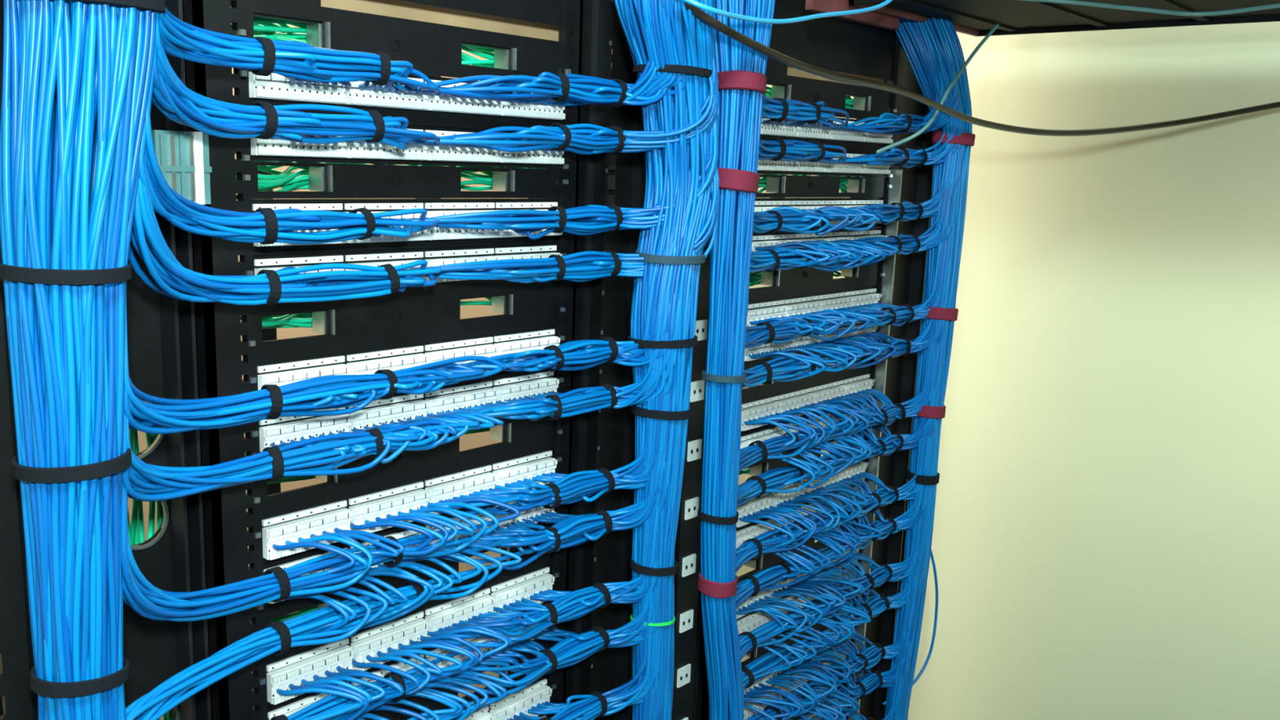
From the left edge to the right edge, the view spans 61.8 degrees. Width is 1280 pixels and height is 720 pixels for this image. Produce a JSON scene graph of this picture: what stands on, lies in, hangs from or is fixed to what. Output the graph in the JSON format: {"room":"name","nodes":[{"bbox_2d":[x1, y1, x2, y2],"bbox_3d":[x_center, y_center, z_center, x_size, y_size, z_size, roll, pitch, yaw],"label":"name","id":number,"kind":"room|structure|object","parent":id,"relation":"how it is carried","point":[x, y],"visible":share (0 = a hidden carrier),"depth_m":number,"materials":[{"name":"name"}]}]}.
{"room":"server room","nodes":[
{"label":"server room","id":0,"kind":"room"},
{"bbox_2d":[127,23,502,719],"bbox_3d":[-1.332,-0.155,1.899,0.100,2.950,4.060,11,14,41],"label":"wall","id":1,"kind":"structure","parent":0,"point":[467,442],"depth_m":2.55,"materials":[{"name":"beige paint"}]},
{"bbox_2d":[735,21,1279,719],"bbox_3d":[1.617,-0.077,2.067,4.300,2.950,0.100,11,14,41],"label":"wall","id":2,"kind":"structure","parent":0,"point":[1105,544],"depth_m":2.48,"materials":[{"name":"beige paint"}]},
{"bbox_3d":[0.288,-1.340,0.253,4.300,0.100,4.260,11,14,41],"label":"ceiling","id":3,"kind":"structure","parent":0,"visible":0},
{"bbox_2d":[681,0,892,23],"bbox_3d":[0.262,-0.984,1.479,0.039,1.031,0.558,11,14,41],"label":"cable","id":4,"kind":"object","parent":3,"relation":"hanging from","point":[693,2],"visible":1,"depth_m":1.50,"materials":[{"name":"blue plastic"}]},
{"bbox_2d":[684,1,1279,136],"bbox_3d":[0.973,-0.940,1.704,1.878,1.148,0.586,1,11,-6],"label":"cable","id":5,"kind":"object","parent":3,"relation":"hanging from","point":[697,12],"visible":0.96,"depth_m":1.81,"materials":[{"name":"rubber"}]},
{"bbox_2d":[804,0,1279,36],"bbox_3d":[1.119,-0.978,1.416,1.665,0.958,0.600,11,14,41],"label":"cable tray","id":6,"kind":"object","parent":3,"relation":"hanging from","point":[976,18],"visible":1,"depth_m":1.93,"materials":[{"name":"brown paint"}]},
{"bbox_2d":[876,23,999,154],"bbox_3d":[0.587,-0.516,2.017,0.306,0.262,0.066,-5,13,-33],"label":"loose cable","id":7,"kind":"object","parent":6,"relation":"hanging from","point":[926,126],"visible":0.98,"depth_m":2.00,"materials":[{"name":"teal plastic"}]},
{"bbox_2d":[1020,0,1279,16],"bbox_3d":[0.897,-0.557,1.668,0.600,0.031,0.080,7,12,26],"label":"cable","id":8,"kind":"object","parent":6,"relation":"attached to","point":[1064,2],"visible":1,"depth_m":1.72,"materials":[{"name":"plastic"}]},
{"bbox_3d":[0.177,1.656,0.813,4.300,0.100,4.260,11,14,41],"label":"floor","id":9,"kind":"structure","parent":0,"visible":0},
{"bbox_2d":[0,286,32,719],"bbox_3d":[-0.657,0.232,0.999,0.008,2.570,0.145,11,14,41],"label":"frame","id":10,"kind":"object","parent":9,"relation":"on","point":[15,686],"visible":1,"depth_m":1.04,"materials":[{"name":"black metal"}]},
{"bbox_2d":[0,0,582,719],"bbox_3d":[-0.617,0.128,1.696,0.894,2.520,0.560,11,14,41],"label":"network rack","id":11,"kind":"object","parent":9,"relation":"on","point":[220,348],"visible":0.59,"depth_m":1.20,"materials":[{"name":"black metal"}]},
{"bbox_2d":[0,0,211,719],"bbox_3d":[-0.562,0.184,1.137,0.041,2.620,0.197,11,14,41],"label":"frame","id":12,"kind":"object","parent":11,"relation":"attached to","point":[162,331],"visible":0.27,"depth_m":1.17,"materials":[{"name":"black metal"}]},
{"bbox_2d":[127,428,172,719],"bbox_3d":[-0.590,0.414,1.264,0.030,1.119,0.109,10,13,37],"label":"cables","id":13,"kind":"object","parent":11,"relation":"attached to","point":[135,530],"visible":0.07,"depth_m":1.22,"materials":[{"name":"plastic"}]},
{"bbox_2d":[151,129,212,204],"bbox_3d":[-0.470,-0.198,1.099,0.012,0.074,0.056,11,14,41],"label":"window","id":14,"kind":"structure","parent":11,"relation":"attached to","point":[182,157],"depth_m":1.10,"materials":[{"name":"glass"}]},
{"bbox_2d":[0,0,522,719],"bbox_3d":[-0.350,0.004,1.160,0.174,2.861,0.622,11,14,41],"label":"cable bundle","id":15,"kind":"object","parent":11,"relation":"attached to","point":[82,178],"depth_m":1.00,"materials":[{"name":"blue plastic"}]},
{"bbox_2d":[229,0,559,41],"bbox_3d":[-0.296,-0.428,1.331,0.020,0.040,0.525,11,14,41],"label":"batten","id":16,"kind":"object","parent":11,"relation":"attached to","point":[392,8],"visible":0.3,"depth_m":1.37,"materials":[{"name":"beige wood"}]},
{"bbox_2d":[245,0,563,82],"bbox_3d":[-0.274,-0.384,1.317,0.035,0.062,0.471,11,14,41],"label":"panel","id":17,"kind":"object","parent":11,"relation":"attached to","point":[434,49],"visible":0.82,"depth_m":1.30,"materials":[{"name":"metal"}]},
{"bbox_2d":[250,161,560,198],"bbox_3d":[-0.280,-0.225,1.347,0.035,0.040,0.471,11,14,41],"label":"panel","id":18,"kind":"object","parent":11,"relation":"attached to","point":[326,180],"visible":0.96,"depth_m":1.32,"materials":[{"name":"metal"}]},
{"bbox_2d":[254,280,558,361],"bbox_3d":[-0.286,-0.061,1.378,0.035,0.071,0.471,11,14,41],"label":"panel","id":19,"kind":"object","parent":11,"relation":"attached to","point":[414,314],"visible":0.89,"depth_m":1.35,"materials":[{"name":"metal"}]},
{"bbox_2d":[251,198,562,255],"bbox_3d":[-0.270,-0.172,1.347,0.022,0.061,0.471,11,14,41],"label":"panel","id":20,"kind":"object","parent":11,"relation":"attached to","point":[433,237],"visible":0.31,"depth_m":1.34,"materials":[{"name":"white plastic"}]},
{"bbox_2d":[249,124,564,168],"bbox_3d":[-0.267,-0.267,1.329,0.022,0.048,0.471,11,14,41],"label":"panel","id":21,"kind":"object","parent":11,"relation":"attached to","point":[273,149],"visible":0.56,"depth_m":1.31,"materials":[{"name":"white plastic"}]},
{"bbox_2d":[248,69,565,129],"bbox_3d":[-0.265,-0.320,1.319,0.022,0.061,0.471,11,14,41],"label":"panel","id":22,"kind":"object","parent":11,"relation":"attached to","point":[275,89],"visible":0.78,"depth_m":1.31,"materials":[{"name":"white plastic"}]},
{"bbox_2d":[260,413,555,516],"bbox_3d":[-0.292,0.118,1.411,0.035,0.071,0.471,11,14,41],"label":"panel","id":23,"kind":"object","parent":11,"relation":"attached to","point":[517,437],"visible":0.54,"depth_m":1.40,"materials":[{"name":"metal"}]},
{"bbox_2d":[256,324,559,390],"bbox_3d":[-0.277,0.007,1.380,0.022,0.061,0.471,11,14,41],"label":"panel","id":24,"kind":"object","parent":11,"relation":"attached to","point":[279,372],"visible":0.49,"depth_m":1.35,"materials":[{"name":"white plastic"}]},
{"bbox_2d":[253,242,562,285],"bbox_3d":[-0.272,-0.118,1.357,0.022,0.048,0.471,11,14,41],"label":"panel","id":25,"kind":"object","parent":11,"relation":"attached to","point":[435,256],"visible":0.27,"depth_m":1.35,"materials":[{"name":"white plastic"}]},
{"bbox_2d":[263,522,552,662],"bbox_3d":[-0.299,0.297,1.444,0.035,0.071,0.471,11,14,41],"label":"panel","id":26,"kind":"object","parent":11,"relation":"attached to","point":[284,607],"visible":0.25,"depth_m":1.43,"materials":[{"name":"metal"}]},
{"bbox_2d":[258,368,559,453],"bbox_3d":[-0.279,0.061,1.390,0.022,0.048,0.471,11,14,41],"label":"panel","id":27,"kind":"object","parent":11,"relation":"attached to","point":[402,406],"visible":0.73,"depth_m":1.37,"materials":[{"name":"white plastic"}]},
{"bbox_2d":[262,501,555,606],"bbox_3d":[-0.286,0.239,1.424,0.022,0.048,0.471,11,14,41],"label":"panel","id":28,"kind":"object","parent":11,"relation":"attached to","point":[402,533],"visible":0.26,"depth_m":1.43,"materials":[{"name":"white plastic"}]},
{"bbox_2d":[261,447,557,567],"bbox_3d":[-0.284,0.186,1.414,0.022,0.061,0.471,11,14,41],"label":"panel","id":29,"kind":"object","parent":11,"relation":"attached to","point":[290,525],"visible":0.61,"depth_m":1.36,"materials":[{"name":"white plastic"}]},
{"bbox_2d":[265,564,554,711],"bbox_3d":[-0.290,0.365,1.447,0.022,0.061,0.471,11,14,41],"label":"panel","id":30,"kind":"object","parent":11,"relation":"attached to","point":[293,668],"visible":0.66,"depth_m":1.40,"materials":[{"name":"white plastic"}]},
{"bbox_2d":[266,611,553,719],"bbox_3d":[-0.292,0.418,1.457,0.022,0.048,0.471,11,14,41],"label":"panel","id":31,"kind":"object","parent":11,"relation":"attached to","point":[287,709],"visible":0.14,"depth_m":1.42,"materials":[{"name":"white plastic"}]},
{"bbox_2d":[280,0,564,26],"bbox_3d":[-0.254,-0.704,1.250,0.006,0.594,0.471,11,14,41],"label":"panel","id":32,"kind":"object","parent":11,"relation":"attached to","point":[547,12],"visible":1,"depth_m":1.40,"materials":[{"name":"black metal"}]},
{"bbox_2d":[362,639,550,719],"bbox_3d":[-0.305,0.475,1.478,0.035,0.071,0.471,11,14,41],"label":"panel","id":33,"kind":"object","parent":11,"relation":"attached to","point":[432,704],"visible":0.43,"depth_m":1.49,"materials":[{"name":"metal"}]},
{"bbox_2d":[451,675,551,719],"bbox_3d":[-0.297,0.543,1.481,0.022,0.061,0.471,11,14,41],"label":"panel","id":34,"kind":"object","parent":11,"relation":"attached to","point":[538,692],"visible":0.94,"depth_m":1.60,"materials":[{"name":"white plastic"}]},
{"bbox_2d":[386,0,719,719],"bbox_3d":[-0.092,-0.040,1.446,0.174,2.861,0.498,11,14,41],"label":"cable bundle","id":35,"kind":"object","parent":11,"relation":"attached to","point":[673,51],"depth_m":1.51,"materials":[{"name":"blue plastic"}]},
{"bbox_2d":[564,0,613,703],"bbox_3d":[-0.086,0.110,1.627,0.032,2.620,0.052,11,14,41],"label":"post","id":36,"kind":"object","parent":11,"relation":"attached to","point":[597,15],"visible":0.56,"depth_m":1.60,"materials":[{"name":"metal"}]},
{"bbox_2d":[592,0,645,719],"bbox_3d":[-0.061,0.097,1.699,0.041,2.620,0.197,11,14,41],"label":"duct","id":37,"kind":"object","parent":11,"relation":"attached to","point":[612,668],"visible":0.15,"depth_m":1.74,"materials":[{"name":"black metal"}]},
{"bbox_2d":[230,16,546,622],"bbox_3d":[-0.330,0.207,1.469,0.051,1.305,0.524,11,14,41],"label":"cable","id":38,"kind":"object","parent":37,"relation":"attached to","point":[289,180],"visible":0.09,"depth_m":1.28,"materials":[{"name":"plastic"}]},
{"bbox_2d":[607,155,616,204],"bbox_3d":[-0.059,-0.271,1.626,0.018,0.082,0.050,11,14,41],"label":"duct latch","id":39,"kind":"object","parent":37,"relation":"attached to","point":[612,158],"visible":0.1,"depth_m":1.63,"materials":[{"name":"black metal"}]},
{"bbox_2d":[630,613,675,626],"bbox_3d":[0.022,0.399,1.654,0.070,0.014,0.070,11,14,41],"label":"cable tie","id":40,"kind":"object","parent":11,"relation":"attached to","point":[673,621],"visible":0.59,"depth_m":1.62,"materials":[{"name":"green plastic"}]},
{"bbox_2d":[425,17,900,719],"bbox_3d":[-0.001,0.024,2.378,0.894,2.520,0.560,11,14,41],"label":"network rack","id":41,"kind":"object","parent":9,"relation":"on","point":[703,704],"visible":0.13,"depth_m":1.99,"materials":[{"name":"black metal"}]},
{"bbox_2d":[674,528,702,719],"bbox_3d":[0.061,0.077,1.834,0.041,2.620,0.168,11,14,41],"label":"duct","id":42,"kind":"object","parent":41,"relation":"attached to","point":[699,613],"visible":0.02,"depth_m":1.96,"materials":[{"name":"black metal"}]},
{"bbox_2d":[671,237,710,719],"bbox_3d":[0.096,0.103,1.835,0.012,2.570,0.060,11,14,41],"label":"power strip","id":43,"kind":"object","parent":42,"relation":"attached to","point":[688,532],"visible":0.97,"depth_m":1.86,"materials":[{"name":"black plastic"}]},
{"bbox_2d":[741,590,853,666],"bbox_3d":[0.304,0.549,2.193,0.035,0.071,0.471,11,14,41],"label":"panel","id":44,"kind":"object","parent":41,"relation":"attached to","point":[757,652],"visible":0.16,"depth_m":2.14,"materials":[{"name":"metal"}]},
{"bbox_2d":[737,564,857,634],"bbox_3d":[0.317,0.492,2.173,0.022,0.048,0.471,11,14,41],"label":"panel","id":45,"kind":"object","parent":41,"relation":"attached to","point":[755,620],"visible":0.21,"depth_m":2.07,"materials":[{"name":"white plastic"}]},
{"bbox_2d":[743,617,851,697],"bbox_3d":[0.312,0.618,2.196,0.022,0.061,0.471,11,14,41],"label":"panel","id":46,"kind":"object","parent":41,"relation":"attached to","point":[762,681],"visible":0.13,"depth_m":2.12,"materials":[{"name":"white plastic"}]},
{"bbox_2d":[697,0,898,719],"bbox_3d":[0.279,-0.102,1.852,0.179,2.860,0.630,11,14,41],"label":"cable bundle","id":47,"kind":"object","parent":41,"relation":"attached to","point":[741,68],"depth_m":1.86,"materials":[{"name":"blue plastic"}]},
{"bbox_2d":[743,643,852,719],"bbox_3d":[0.310,0.671,2.206,0.022,0.048,0.471,11,14,41],"label":"panel","id":48,"kind":"object","parent":41,"relation":"attached to","point":[748,713],"visible":0.24,"depth_m":2.16,"materials":[{"name":"white plastic"}]},
{"bbox_2d":[737,512,858,583],"bbox_3d":[0.311,0.371,2.160,0.035,0.071,0.471,11,14,41],"label":"panel","id":49,"kind":"object","parent":41,"relation":"attached to","point":[766,561],"visible":0.09,"depth_m":2.08,"materials":[{"name":"metal"}]},
{"bbox_2d":[735,484,861,549],"bbox_3d":[0.324,0.313,2.139,0.022,0.048,0.471,11,14,41],"label":"panel","id":50,"kind":"object","parent":41,"relation":"attached to","point":[751,531],"visible":0.2,"depth_m":2.03,"materials":[{"name":"white plastic"}]},
{"bbox_2d":[735,545,861,620],"bbox_3d":[0.319,0.439,2.163,0.022,0.061,0.471,11,14,41],"label":"panel","id":51,"kind":"object","parent":41,"relation":"attached to","point":[766,593],"visible":0.25,"depth_m":2.07,"materials":[{"name":"white plastic"}]},
{"bbox_2d":[736,460,867,530],"bbox_3d":[0.326,0.260,2.129,0.022,0.061,0.471,11,14,41],"label":"panel","id":52,"kind":"object","parent":41,"relation":"attached to","point":[772,499],"visible":0.48,"depth_m":2.07,"materials":[{"name":"white plastic"}]},
{"bbox_2d":[740,402,868,448],"bbox_3d":[0.330,0.135,2.106,0.022,0.048,0.471,11,14,41],"label":"panel","id":53,"kind":"object","parent":41,"relation":"attached to","point":[764,434],"visible":0.16,"depth_m":2.01,"materials":[{"name":"white plastic"}]},
{"bbox_2d":[744,429,866,475],"bbox_3d":[0.317,0.192,2.127,0.035,0.071,0.471,11,14,41],"label":"panel","id":54,"kind":"object","parent":41,"relation":"attached to","point":[757,468],"visible":0.08,"depth_m":2.03,"materials":[{"name":"metal"}]},
{"bbox_2d":[741,351,871,401],"bbox_3d":[0.324,0.013,2.093,0.035,0.071,0.471,11,14,41],"label":"panel","id":55,"kind":"object","parent":41,"relation":"attached to","point":[773,387],"visible":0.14,"depth_m":2.04,"materials":[{"name":"metal"}]},
{"bbox_2d":[740,371,874,435],"bbox_3d":[0.332,0.081,2.096,0.022,0.061,0.471,11,14,41],"label":"panel","id":56,"kind":"object","parent":41,"relation":"attached to","point":[752,409],"visible":0.54,"depth_m":2.06,"materials":[{"name":"white plastic"}]},
{"bbox_2d":[744,321,878,362],"bbox_3d":[0.337,-0.044,2.072,0.022,0.048,0.471,11,14,41],"label":"panel","id":57,"kind":"object","parent":41,"relation":"attached to","point":[800,341],"visible":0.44,"depth_m":2.01,"materials":[{"name":"white plastic"}]},
{"bbox_2d":[746,285,880,326],"bbox_3d":[0.339,-0.098,2.062,0.022,0.061,0.471,11,14,41],"label":"panel","id":58,"kind":"object","parent":41,"relation":"attached to","point":[761,309],"visible":0.57,"depth_m":2.04,"materials":[{"name":"white plastic"}]},
{"bbox_2d":[748,257,879,301],"bbox_3d":[0.330,-0.166,2.060,0.035,0.071,0.471,11,14,41],"label":"panel","id":59,"kind":"object","parent":41,"relation":"attached to","point":[795,281],"visible":0.62,"depth_m":2.03,"materials":[{"name":"metal"}]},
{"bbox_2d":[788,679,846,719],"bbox_3d":[0.297,0.728,2.227,0.035,0.071,0.471,11,14,41],"label":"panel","id":60,"kind":"object","parent":41,"relation":"attached to","point":[797,717],"visible":0.02,"depth_m":2.27,"materials":[{"name":"metal"}]},
{"bbox_2d":[752,197,883,233],"bbox_3d":[0.346,-0.276,2.029,0.022,0.061,0.471,11,14,41],"label":"panel","id":61,"kind":"object","parent":41,"relation":"attached to","point":[762,204],"visible":0.2,"depth_m":2.02,"materials":[{"name":"white plastic"}]},
{"bbox_2d":[751,227,885,251],"bbox_3d":[0.344,-0.223,2.039,0.022,0.048,0.471,11,14,41],"label":"panel","id":62,"kind":"object","parent":41,"relation":"attached to","point":[764,239],"visible":0.23,"depth_m":2.00,"materials":[{"name":"white plastic"}]},
{"bbox_2d":[755,174,885,197],"bbox_3d":[0.337,-0.329,2.029,0.035,0.040,0.471,11,14,41],"label":"panel","id":63,"kind":"object","parent":41,"relation":"attached to","point":[777,185],"visible":0.84,"depth_m":2.01,"materials":[{"name":"metal"}]},
{"bbox_2d":[757,149,890,177],"bbox_3d":[0.349,-0.371,2.011,0.022,0.048,0.471,11,14,41],"label":"panel","id":64,"kind":"object","parent":41,"relation":"attached to","point":[764,166],"visible":0.51,"depth_m":2.01,"materials":[{"name":"white plastic"}]},
{"bbox_2d":[804,691,846,719],"bbox_3d":[0.306,0.796,2.229,0.022,0.061,0.471,11,14,41],"label":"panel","id":65,"kind":"object","parent":41,"relation":"attached to","point":[842,701],"visible":0.08,"depth_m":2.31,"materials":[{"name":"white plastic"}]},
{"bbox_2d":[760,115,893,152],"bbox_3d":[0.351,-0.425,2.001,0.022,0.061,0.471,11,14,41],"label":"panel","id":66,"kind":"object","parent":41,"relation":"attached to","point":[856,141],"visible":0.57,"depth_m":2.01,"materials":[{"name":"white plastic"}]},
{"bbox_2d":[764,71,893,120],"bbox_3d":[0.342,-0.488,1.999,0.035,0.062,0.471,11,14,41],"label":"panel","id":67,"kind":"object","parent":41,"relation":"attached to","point":[868,102],"visible":0.76,"depth_m":2.00,"materials":[{"name":"metal"}]},
{"bbox_2d":[765,0,897,80],"bbox_3d":[0.362,-0.809,1.932,0.006,0.594,0.471,11,14,41],"label":"panel","id":68,"kind":"object","parent":41,"relation":"attached to","point":[836,44],"visible":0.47,"depth_m":1.97,"materials":[{"name":"black metal"}]},
{"bbox_2d":[786,65,884,85],"bbox_3d":[0.320,-0.532,2.013,0.020,0.040,0.525,11,14,41],"label":"batten","id":69,"kind":"object","parent":41,"relation":"attached to","point":[792,71],"visible":0.14,"depth_m":2.00,"materials":[{"name":"beige wood"}]},
{"bbox_2d":[846,41,906,719],"bbox_3d":[0.507,0.209,2.304,0.027,2.220,0.034,11,14,41],"label":"rail","id":70,"kind":"object","parent":41,"relation":"attached to","point":[894,193],"visible":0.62,"depth_m":2.23,"materials":[{"name":"metal"}]},
{"bbox_2d":[788,17,975,719],"bbox_3d":[0.462,-0.152,2.156,0.245,2.860,0.387,11,14,41],"label":"cable bundle","id":71,"kind":"object","parent":41,"relation":"attached to","point":[932,48],"depth_m":2.20,"materials":[{"name":"blue plastic"}]},
{"bbox_2d":[858,57,933,719],"bbox_3d":[0.564,-0.009,2.391,0.041,2.620,0.220,11,14,41],"label":"duct","id":72,"kind":"object","parent":41,"relation":"attached to","point":[917,181],"visible":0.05,"depth_m":2.45,"materials":[{"name":"black metal"}]},
{"bbox_2d":[738,85,871,475],"bbox_3d":[0.286,0.104,2.151,0.050,1.302,0.524,11,14,41],"label":"cable","id":73,"kind":"object","parent":72,"relation":"attached to","point":[754,277],"visible":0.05,"depth_m":2.02,"materials":[{"name":"plastic"}]},
{"bbox_2d":[882,549,938,705],"bbox_3d":[0.607,0.576,2.352,0.118,0.394,0.027,-1,11,-16],"label":"cable","id":74,"kind":"object","parent":41,"relation":"attached to","point":[924,666],"visible":0.85,"depth_m":2.37,"materials":[{"name":"plastic"}]}
]}

